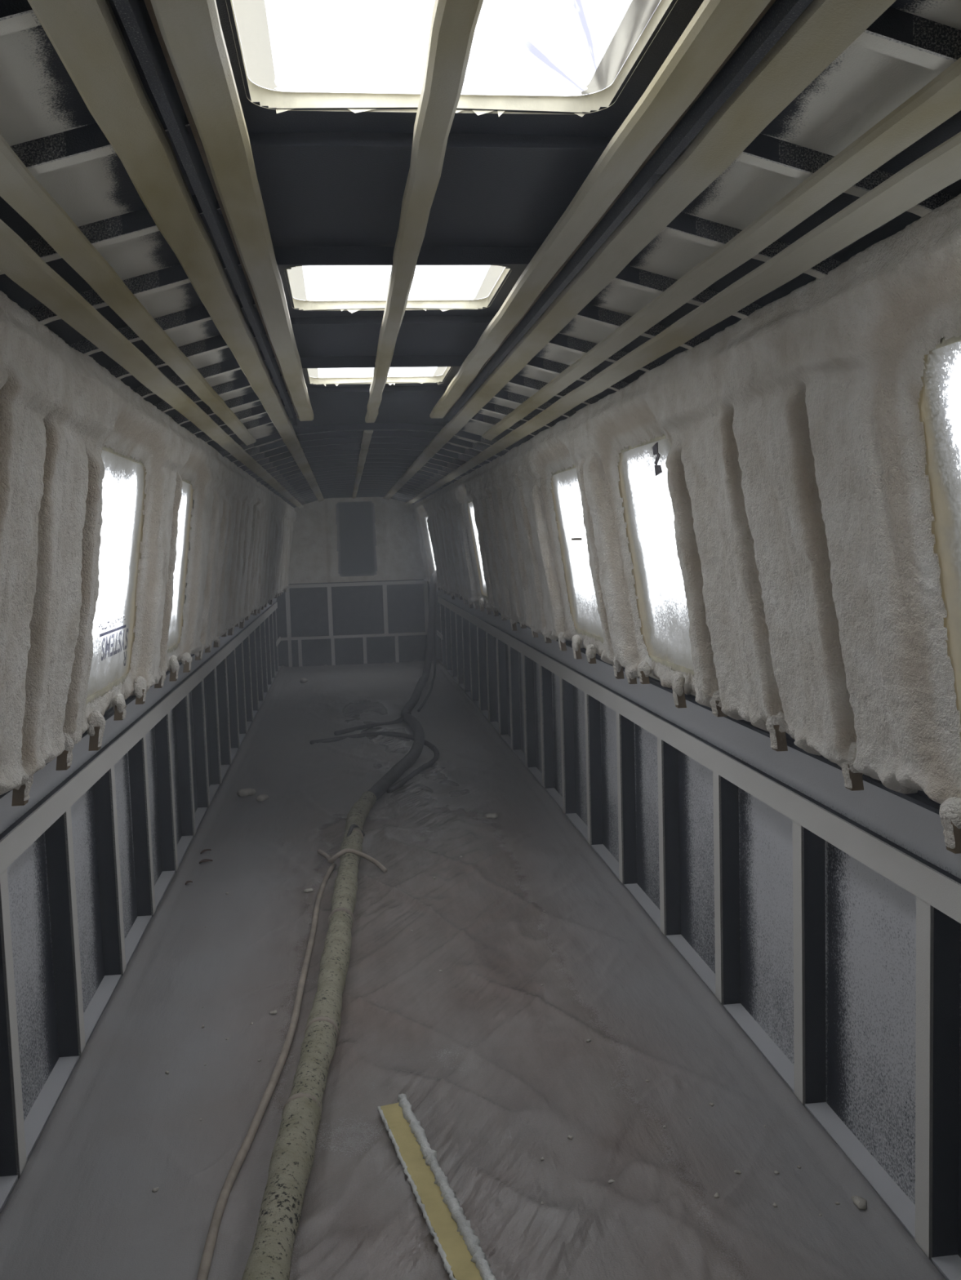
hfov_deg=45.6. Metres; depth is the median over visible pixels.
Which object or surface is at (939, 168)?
batten
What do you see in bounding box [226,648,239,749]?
stud
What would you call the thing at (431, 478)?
rib
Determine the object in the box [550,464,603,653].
window
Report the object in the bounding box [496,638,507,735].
stud
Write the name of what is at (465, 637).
stud
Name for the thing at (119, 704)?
batten
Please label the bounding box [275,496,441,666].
wall
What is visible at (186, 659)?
batten
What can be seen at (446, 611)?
stud
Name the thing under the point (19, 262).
batten
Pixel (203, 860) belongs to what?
dead leaf
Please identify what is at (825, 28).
batten
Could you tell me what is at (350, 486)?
rib
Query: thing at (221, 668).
stud
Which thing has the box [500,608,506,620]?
batten
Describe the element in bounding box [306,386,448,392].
rib
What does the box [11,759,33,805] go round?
batten
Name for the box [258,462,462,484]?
rib
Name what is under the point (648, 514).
window
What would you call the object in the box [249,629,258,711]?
stud
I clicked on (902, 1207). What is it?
trim
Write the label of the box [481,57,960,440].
batten
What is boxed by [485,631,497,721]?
stud
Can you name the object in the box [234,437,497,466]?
rib
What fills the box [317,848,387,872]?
cord
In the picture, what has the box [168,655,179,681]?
batten
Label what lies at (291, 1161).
hose
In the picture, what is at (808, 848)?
stud
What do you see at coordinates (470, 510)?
window
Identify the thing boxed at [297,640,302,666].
bar
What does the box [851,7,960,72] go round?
rib
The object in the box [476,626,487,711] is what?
stud
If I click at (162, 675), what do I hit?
batten
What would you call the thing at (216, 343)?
rib
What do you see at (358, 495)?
rib
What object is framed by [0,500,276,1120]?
wall
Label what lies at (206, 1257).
hose
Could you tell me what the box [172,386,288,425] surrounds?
rib
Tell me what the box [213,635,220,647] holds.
batten
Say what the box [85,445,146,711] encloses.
window
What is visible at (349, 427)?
rib
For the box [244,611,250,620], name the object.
batten
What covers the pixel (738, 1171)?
crumb
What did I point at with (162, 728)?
stud
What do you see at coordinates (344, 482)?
rib
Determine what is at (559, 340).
rib
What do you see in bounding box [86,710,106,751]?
batten
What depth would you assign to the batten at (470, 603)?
8.60 m
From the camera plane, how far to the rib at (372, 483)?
10.39 m
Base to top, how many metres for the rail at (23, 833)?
0.067 m
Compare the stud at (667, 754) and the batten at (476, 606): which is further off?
the batten at (476, 606)
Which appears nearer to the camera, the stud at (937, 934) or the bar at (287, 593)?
the stud at (937, 934)
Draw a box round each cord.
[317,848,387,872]
[346,823,364,837]
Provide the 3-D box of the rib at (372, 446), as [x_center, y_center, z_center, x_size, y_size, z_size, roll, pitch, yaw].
[-0.658,-1.037,6.482,1.424,0.153,0.032,-2,5,-7]
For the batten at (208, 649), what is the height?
0.087 m
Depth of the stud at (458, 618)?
11.04 m
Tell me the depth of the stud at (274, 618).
12.61 m
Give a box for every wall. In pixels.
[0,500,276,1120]
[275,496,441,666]
[436,588,960,1257]
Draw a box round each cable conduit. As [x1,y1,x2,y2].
[112,0,296,425]
[444,0,813,422]
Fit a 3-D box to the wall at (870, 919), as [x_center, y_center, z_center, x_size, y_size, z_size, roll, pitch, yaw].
[0.288,-0.048,5.993,0.248,1.857,14.800,-2,5,-7]
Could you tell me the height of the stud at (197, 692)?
0.735 m
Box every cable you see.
[309,731,439,792]
[333,711,411,735]
[417,582,436,711]
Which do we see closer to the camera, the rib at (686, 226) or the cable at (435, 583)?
the rib at (686, 226)
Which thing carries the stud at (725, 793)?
attached to the wall at (870, 919)
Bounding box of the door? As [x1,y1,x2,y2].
[335,501,377,577]
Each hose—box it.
[196,862,336,1279]
[241,570,437,1279]
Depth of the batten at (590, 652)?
4.40 m
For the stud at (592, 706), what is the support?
attached to the wall at (870, 919)
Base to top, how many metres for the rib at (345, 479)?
0.153 m
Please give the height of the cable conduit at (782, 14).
0.045 m
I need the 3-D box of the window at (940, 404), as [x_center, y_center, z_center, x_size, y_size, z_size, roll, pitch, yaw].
[0.761,-0.080,1.416,0.104,0.787,0.845,-2,5,-7]
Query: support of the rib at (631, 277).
attached to the ceiling
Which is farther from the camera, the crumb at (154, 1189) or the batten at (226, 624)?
the batten at (226, 624)
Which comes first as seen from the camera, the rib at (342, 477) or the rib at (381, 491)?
the rib at (342, 477)
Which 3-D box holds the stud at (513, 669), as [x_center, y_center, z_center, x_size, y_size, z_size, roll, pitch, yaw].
[0.224,0.374,7.504,0.059,0.735,0.052,-2,5,-7]
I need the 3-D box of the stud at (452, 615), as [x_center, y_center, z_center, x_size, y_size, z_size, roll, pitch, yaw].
[-0.274,0.025,11.660,0.059,0.735,0.052,-2,5,-7]
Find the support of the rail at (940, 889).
attached to the wall at (870, 919)
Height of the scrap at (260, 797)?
0.040 m
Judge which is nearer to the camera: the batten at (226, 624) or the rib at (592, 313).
the rib at (592, 313)
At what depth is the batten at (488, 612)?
7.52 m
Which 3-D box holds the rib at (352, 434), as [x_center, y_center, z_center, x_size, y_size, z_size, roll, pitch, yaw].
[-0.573,-0.977,5.768,1.424,0.153,0.032,-2,5,-7]
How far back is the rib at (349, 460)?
7.54 m
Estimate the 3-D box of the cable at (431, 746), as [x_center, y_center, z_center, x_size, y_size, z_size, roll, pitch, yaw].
[-0.550,0.753,7.367,0.707,0.044,1.891,-4,5,-22]
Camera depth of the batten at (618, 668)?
3.96 m
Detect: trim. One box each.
[0,666,280,1213]
[438,659,960,1279]
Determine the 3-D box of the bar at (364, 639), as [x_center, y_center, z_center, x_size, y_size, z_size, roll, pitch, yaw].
[-1.341,0.126,13.273,0.040,0.318,0.035,-2,5,-7]
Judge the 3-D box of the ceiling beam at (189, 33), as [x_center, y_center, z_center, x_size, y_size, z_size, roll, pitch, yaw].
[-0.343,-0.657,1.571,0.067,0.040,6.300,-2,5,-7]
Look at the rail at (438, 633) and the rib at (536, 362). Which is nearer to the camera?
the rib at (536, 362)
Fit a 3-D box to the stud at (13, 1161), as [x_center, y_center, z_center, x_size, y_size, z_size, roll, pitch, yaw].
[-1.068,0.847,2.538,0.059,0.735,0.052,-2,5,-7]
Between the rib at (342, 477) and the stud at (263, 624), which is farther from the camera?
the stud at (263, 624)
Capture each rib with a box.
[0,0,142,35]
[0,194,222,275]
[9,106,192,175]
[26,253,242,324]
[68,294,256,355]
[106,325,266,379]
[132,350,275,398]
[153,369,282,412]
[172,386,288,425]
[186,399,292,434]
[198,410,296,442]
[217,423,516,457]
[226,431,506,462]
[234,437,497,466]
[239,443,488,471]
[244,448,480,475]
[248,132,612,150]
[250,453,474,478]
[254,458,468,482]
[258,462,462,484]
[263,466,457,487]
[266,469,452,489]
[270,472,448,492]
[272,475,443,493]
[273,246,538,265]
[275,478,439,495]
[277,480,436,497]
[278,355,466,368]
[280,482,432,498]
[282,484,429,500]
[284,486,426,502]
[287,488,424,503]
[288,490,421,504]
[290,315,493,324]
[290,492,419,506]
[291,493,417,506]
[293,494,413,507]
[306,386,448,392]
[471,413,541,436]
[480,402,557,427]
[493,390,576,417]
[506,374,600,404]
[524,355,628,391]
[546,333,662,372]
[574,304,706,350]
[611,265,762,319]
[661,212,842,279]
[735,133,955,217]
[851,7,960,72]
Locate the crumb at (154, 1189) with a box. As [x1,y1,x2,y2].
[151,1186,159,1191]
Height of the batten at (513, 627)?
0.104 m
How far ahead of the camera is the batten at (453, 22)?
1.52 m
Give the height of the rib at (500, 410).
0.147 m
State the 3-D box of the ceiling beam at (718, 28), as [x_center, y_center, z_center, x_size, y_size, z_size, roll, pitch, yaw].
[0.192,-0.679,1.634,0.067,0.040,6.300,-2,5,-7]
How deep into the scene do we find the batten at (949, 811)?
1.78 m
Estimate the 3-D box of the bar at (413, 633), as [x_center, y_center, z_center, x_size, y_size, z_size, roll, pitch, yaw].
[-1.426,-0.046,13.248,1.760,0.034,0.035,-2,5,-7]
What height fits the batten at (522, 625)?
0.074 m
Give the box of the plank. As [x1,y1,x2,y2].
[377,1093,496,1279]
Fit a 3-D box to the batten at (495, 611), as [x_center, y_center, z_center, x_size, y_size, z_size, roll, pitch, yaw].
[0.094,-0.191,7.167,0.038,0.083,0.053,-2,5,-7]
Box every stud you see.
[0,868,26,1179]
[44,806,85,1057]
[93,764,125,976]
[128,734,155,916]
[154,711,177,872]
[174,693,195,836]
[191,680,209,807]
[204,666,222,785]
[216,657,231,764]
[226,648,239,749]
[235,641,247,733]
[242,635,253,721]
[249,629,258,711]
[255,624,263,701]
[260,620,267,693]
[264,617,271,684]
[268,613,275,677]
[272,609,278,671]
[440,604,446,664]
[444,606,451,670]
[449,609,457,676]
[455,613,463,684]
[461,617,471,692]
[468,621,478,700]
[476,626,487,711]
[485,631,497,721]
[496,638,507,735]
[507,645,520,750]
[522,654,536,768]
[538,664,554,788]
[559,676,576,814]
[584,692,603,845]
[615,711,636,884]
[657,737,680,936]
[712,771,740,1004]
[792,820,826,1105]
[915,896,959,1260]
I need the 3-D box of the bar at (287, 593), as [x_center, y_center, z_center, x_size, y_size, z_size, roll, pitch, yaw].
[-2.209,-0.312,13.132,0.048,0.563,0.035,-2,5,-7]
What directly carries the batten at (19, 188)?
attached to the ceiling
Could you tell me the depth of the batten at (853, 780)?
2.13 m
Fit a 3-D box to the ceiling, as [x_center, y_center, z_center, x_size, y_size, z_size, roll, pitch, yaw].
[-0.578,-0.985,5.811,1.480,0.144,14.800,-2,5,-7]
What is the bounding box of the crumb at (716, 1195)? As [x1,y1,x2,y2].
[713,1191,719,1197]
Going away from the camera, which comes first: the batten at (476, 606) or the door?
the batten at (476, 606)
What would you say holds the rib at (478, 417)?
attached to the ceiling
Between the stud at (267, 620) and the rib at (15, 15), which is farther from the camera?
the stud at (267, 620)
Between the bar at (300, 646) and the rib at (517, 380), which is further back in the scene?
the bar at (300, 646)
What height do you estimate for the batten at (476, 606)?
0.077 m
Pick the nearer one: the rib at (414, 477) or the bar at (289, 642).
the rib at (414, 477)
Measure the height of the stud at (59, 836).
0.735 m
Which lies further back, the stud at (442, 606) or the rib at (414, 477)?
the stud at (442, 606)
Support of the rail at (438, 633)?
attached to the stud at (442, 606)
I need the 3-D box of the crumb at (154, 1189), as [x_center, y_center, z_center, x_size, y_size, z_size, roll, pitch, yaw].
[-0.709,1.199,2.493,0.013,0.009,0.014,-1,5,12]
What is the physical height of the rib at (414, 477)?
0.153 m
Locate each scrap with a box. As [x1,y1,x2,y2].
[236,787,256,796]
[256,794,268,801]
[269,1009,277,1013]
[299,677,307,683]
[303,888,313,893]
[484,813,498,818]
[851,1195,866,1209]
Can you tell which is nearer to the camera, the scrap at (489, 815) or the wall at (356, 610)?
the scrap at (489, 815)
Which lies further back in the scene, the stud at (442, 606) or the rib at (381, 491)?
the stud at (442, 606)
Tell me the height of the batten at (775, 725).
0.089 m
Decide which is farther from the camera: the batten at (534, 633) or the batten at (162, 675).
the batten at (534, 633)
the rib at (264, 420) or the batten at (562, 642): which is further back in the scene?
the batten at (562, 642)
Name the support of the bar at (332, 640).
attached to the wall at (356, 610)
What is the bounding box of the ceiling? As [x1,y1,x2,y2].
[0,0,960,473]
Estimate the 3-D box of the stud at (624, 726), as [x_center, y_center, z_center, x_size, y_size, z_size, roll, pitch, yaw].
[0.580,0.623,4.536,0.059,0.735,0.052,-2,5,-7]
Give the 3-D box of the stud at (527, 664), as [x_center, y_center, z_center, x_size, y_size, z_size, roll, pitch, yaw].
[0.295,0.423,6.911,0.059,0.735,0.052,-2,5,-7]
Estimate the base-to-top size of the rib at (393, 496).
0.153 m
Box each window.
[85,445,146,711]
[167,477,193,653]
[225,0,677,117]
[284,265,511,313]
[306,366,452,386]
[424,515,435,571]
[466,500,488,599]
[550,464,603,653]
[617,434,695,696]
[916,335,960,742]
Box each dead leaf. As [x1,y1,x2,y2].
[199,858,212,863]
[200,848,211,853]
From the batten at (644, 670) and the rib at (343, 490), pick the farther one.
the rib at (343, 490)
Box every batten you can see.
[0,134,256,445]
[0,218,303,508]
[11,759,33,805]
[26,0,324,502]
[55,732,74,770]
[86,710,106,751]
[113,693,126,720]
[133,675,146,704]
[154,666,166,688]
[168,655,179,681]
[181,652,192,672]
[194,648,204,660]
[204,640,213,653]
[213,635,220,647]
[221,622,227,636]
[227,618,235,635]
[239,617,244,628]
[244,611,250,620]
[253,608,257,615]
[257,604,262,613]
[351,430,373,498]
[364,0,483,422]
[383,0,896,500]
[404,131,960,506]
[450,593,454,599]
[462,596,467,604]
[467,598,473,608]
[472,602,478,608]
[478,597,484,611]
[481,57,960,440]
[484,601,491,614]
[492,604,498,616]
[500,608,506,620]
[509,618,517,631]
[518,615,526,628]
[530,628,537,637]
[542,626,551,643]
[557,631,566,650]
[571,634,582,658]
[585,644,596,663]
[613,657,624,679]
[624,662,637,684]
[637,661,651,684]
[671,672,686,707]
[709,689,727,716]
[765,711,787,751]
[840,742,863,791]
[938,796,960,853]
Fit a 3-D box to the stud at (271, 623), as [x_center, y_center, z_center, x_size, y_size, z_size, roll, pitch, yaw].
[-2.205,0.050,12.037,0.059,0.735,0.052,-2,5,-7]
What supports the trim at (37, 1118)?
attached to the wall at (27, 876)
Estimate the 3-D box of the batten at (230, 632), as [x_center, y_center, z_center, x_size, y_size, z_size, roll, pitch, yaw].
[-1.423,-0.077,6.517,0.048,0.099,0.042,-2,5,-7]
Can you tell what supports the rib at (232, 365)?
attached to the ceiling
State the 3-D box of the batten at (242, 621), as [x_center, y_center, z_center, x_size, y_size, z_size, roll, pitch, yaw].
[-1.513,-0.124,7.245,0.041,0.096,0.044,-2,5,-7]
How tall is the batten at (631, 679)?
0.082 m
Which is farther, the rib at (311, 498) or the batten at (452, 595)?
the rib at (311, 498)
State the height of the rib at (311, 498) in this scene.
0.153 m
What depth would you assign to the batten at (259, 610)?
8.68 m
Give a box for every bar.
[280,631,426,640]
[284,588,291,637]
[286,580,426,588]
[287,640,292,666]
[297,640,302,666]
[327,586,333,635]
[330,638,335,665]
[362,637,367,663]
[382,585,388,633]
[394,635,399,662]
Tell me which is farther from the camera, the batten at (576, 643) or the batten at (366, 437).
the batten at (366, 437)
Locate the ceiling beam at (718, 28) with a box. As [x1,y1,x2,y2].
[429,0,776,418]
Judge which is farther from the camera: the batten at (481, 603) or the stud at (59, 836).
the batten at (481, 603)
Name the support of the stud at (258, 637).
attached to the wall at (27, 876)
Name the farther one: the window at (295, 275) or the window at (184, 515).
the window at (184, 515)
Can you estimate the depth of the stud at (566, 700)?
5.70 m
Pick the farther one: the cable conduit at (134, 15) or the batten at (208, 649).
the batten at (208, 649)
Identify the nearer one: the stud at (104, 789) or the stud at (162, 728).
the stud at (104, 789)
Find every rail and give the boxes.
[0,601,277,874]
[275,636,280,646]
[436,630,442,639]
[437,595,960,923]
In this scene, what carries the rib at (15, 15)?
attached to the ceiling
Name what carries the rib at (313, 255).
attached to the ceiling
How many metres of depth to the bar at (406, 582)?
13.18 m
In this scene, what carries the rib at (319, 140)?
attached to the ceiling
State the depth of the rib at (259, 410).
4.27 m
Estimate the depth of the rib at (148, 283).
2.12 m
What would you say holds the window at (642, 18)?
attached to the ceiling
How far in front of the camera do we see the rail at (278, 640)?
12.73 m
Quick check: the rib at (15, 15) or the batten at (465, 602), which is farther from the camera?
the batten at (465, 602)
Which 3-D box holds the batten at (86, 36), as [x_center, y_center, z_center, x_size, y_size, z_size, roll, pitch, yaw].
[-0.942,-0.980,5.747,0.066,0.033,14.760,-2,5,-7]
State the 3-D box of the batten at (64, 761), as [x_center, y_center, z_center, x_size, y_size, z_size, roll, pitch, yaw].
[-0.959,0.253,2.635,0.045,0.090,0.050,-2,5,-7]
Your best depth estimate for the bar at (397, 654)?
13.30 m
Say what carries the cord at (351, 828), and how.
attached to the hose at (291, 1161)
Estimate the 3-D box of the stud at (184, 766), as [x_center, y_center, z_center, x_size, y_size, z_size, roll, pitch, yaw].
[-1.424,0.598,5.507,0.059,0.735,0.052,-2,5,-7]
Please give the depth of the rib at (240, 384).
3.55 m
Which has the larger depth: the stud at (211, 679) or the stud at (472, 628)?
the stud at (472, 628)
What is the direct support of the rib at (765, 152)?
attached to the ceiling
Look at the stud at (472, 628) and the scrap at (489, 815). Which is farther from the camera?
the stud at (472, 628)
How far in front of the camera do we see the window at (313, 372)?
4.02 m
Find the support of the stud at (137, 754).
attached to the wall at (27, 876)
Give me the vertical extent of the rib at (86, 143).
0.147 m
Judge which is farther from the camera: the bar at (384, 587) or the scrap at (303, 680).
the bar at (384, 587)
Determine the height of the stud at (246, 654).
0.735 m
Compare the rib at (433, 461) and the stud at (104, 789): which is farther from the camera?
the rib at (433, 461)
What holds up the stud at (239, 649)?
attached to the wall at (27, 876)
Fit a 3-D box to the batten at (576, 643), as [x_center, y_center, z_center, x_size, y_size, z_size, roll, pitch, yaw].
[0.397,0.028,4.682,0.045,0.100,0.042,-2,5,-7]
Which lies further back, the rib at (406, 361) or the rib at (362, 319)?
the rib at (406, 361)
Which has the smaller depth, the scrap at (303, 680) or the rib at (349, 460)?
the rib at (349, 460)
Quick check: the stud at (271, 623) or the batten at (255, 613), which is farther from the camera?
the stud at (271, 623)
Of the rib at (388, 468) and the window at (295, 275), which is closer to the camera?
the window at (295, 275)
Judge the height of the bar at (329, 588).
0.563 m
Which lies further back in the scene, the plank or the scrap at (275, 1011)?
the scrap at (275, 1011)
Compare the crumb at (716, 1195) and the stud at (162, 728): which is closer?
the crumb at (716, 1195)
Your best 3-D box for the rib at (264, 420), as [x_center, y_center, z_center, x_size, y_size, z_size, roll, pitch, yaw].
[-0.949,-0.864,4.638,0.407,0.147,0.032,-2,5,-7]
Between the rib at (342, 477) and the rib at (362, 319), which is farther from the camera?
the rib at (342, 477)
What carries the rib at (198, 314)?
attached to the ceiling
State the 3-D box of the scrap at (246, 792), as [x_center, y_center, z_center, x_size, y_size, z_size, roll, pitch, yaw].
[-1.321,0.859,6.437,0.103,0.050,0.070,-5,6,-36]
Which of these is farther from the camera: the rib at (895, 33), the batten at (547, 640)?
the batten at (547, 640)
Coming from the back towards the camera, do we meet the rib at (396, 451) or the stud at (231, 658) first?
the stud at (231, 658)
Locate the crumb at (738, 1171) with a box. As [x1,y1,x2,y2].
[733,1169,741,1173]
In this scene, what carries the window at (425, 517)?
in the wall at (870, 919)
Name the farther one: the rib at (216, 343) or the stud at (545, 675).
the stud at (545, 675)
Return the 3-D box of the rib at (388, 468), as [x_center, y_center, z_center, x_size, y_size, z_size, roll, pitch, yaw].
[-0.872,-1.187,8.268,1.424,0.153,0.032,-2,5,-7]
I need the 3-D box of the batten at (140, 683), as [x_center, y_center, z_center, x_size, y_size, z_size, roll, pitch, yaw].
[-1.077,0.158,3.622,0.040,0.088,0.053,-2,5,-7]
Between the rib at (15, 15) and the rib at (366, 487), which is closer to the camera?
the rib at (15, 15)
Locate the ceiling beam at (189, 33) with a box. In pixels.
[143,0,313,421]
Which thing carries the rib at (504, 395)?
attached to the ceiling
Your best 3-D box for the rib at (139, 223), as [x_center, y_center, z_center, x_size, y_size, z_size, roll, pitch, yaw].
[-0.607,-0.625,1.780,0.407,0.147,0.032,-2,5,-7]

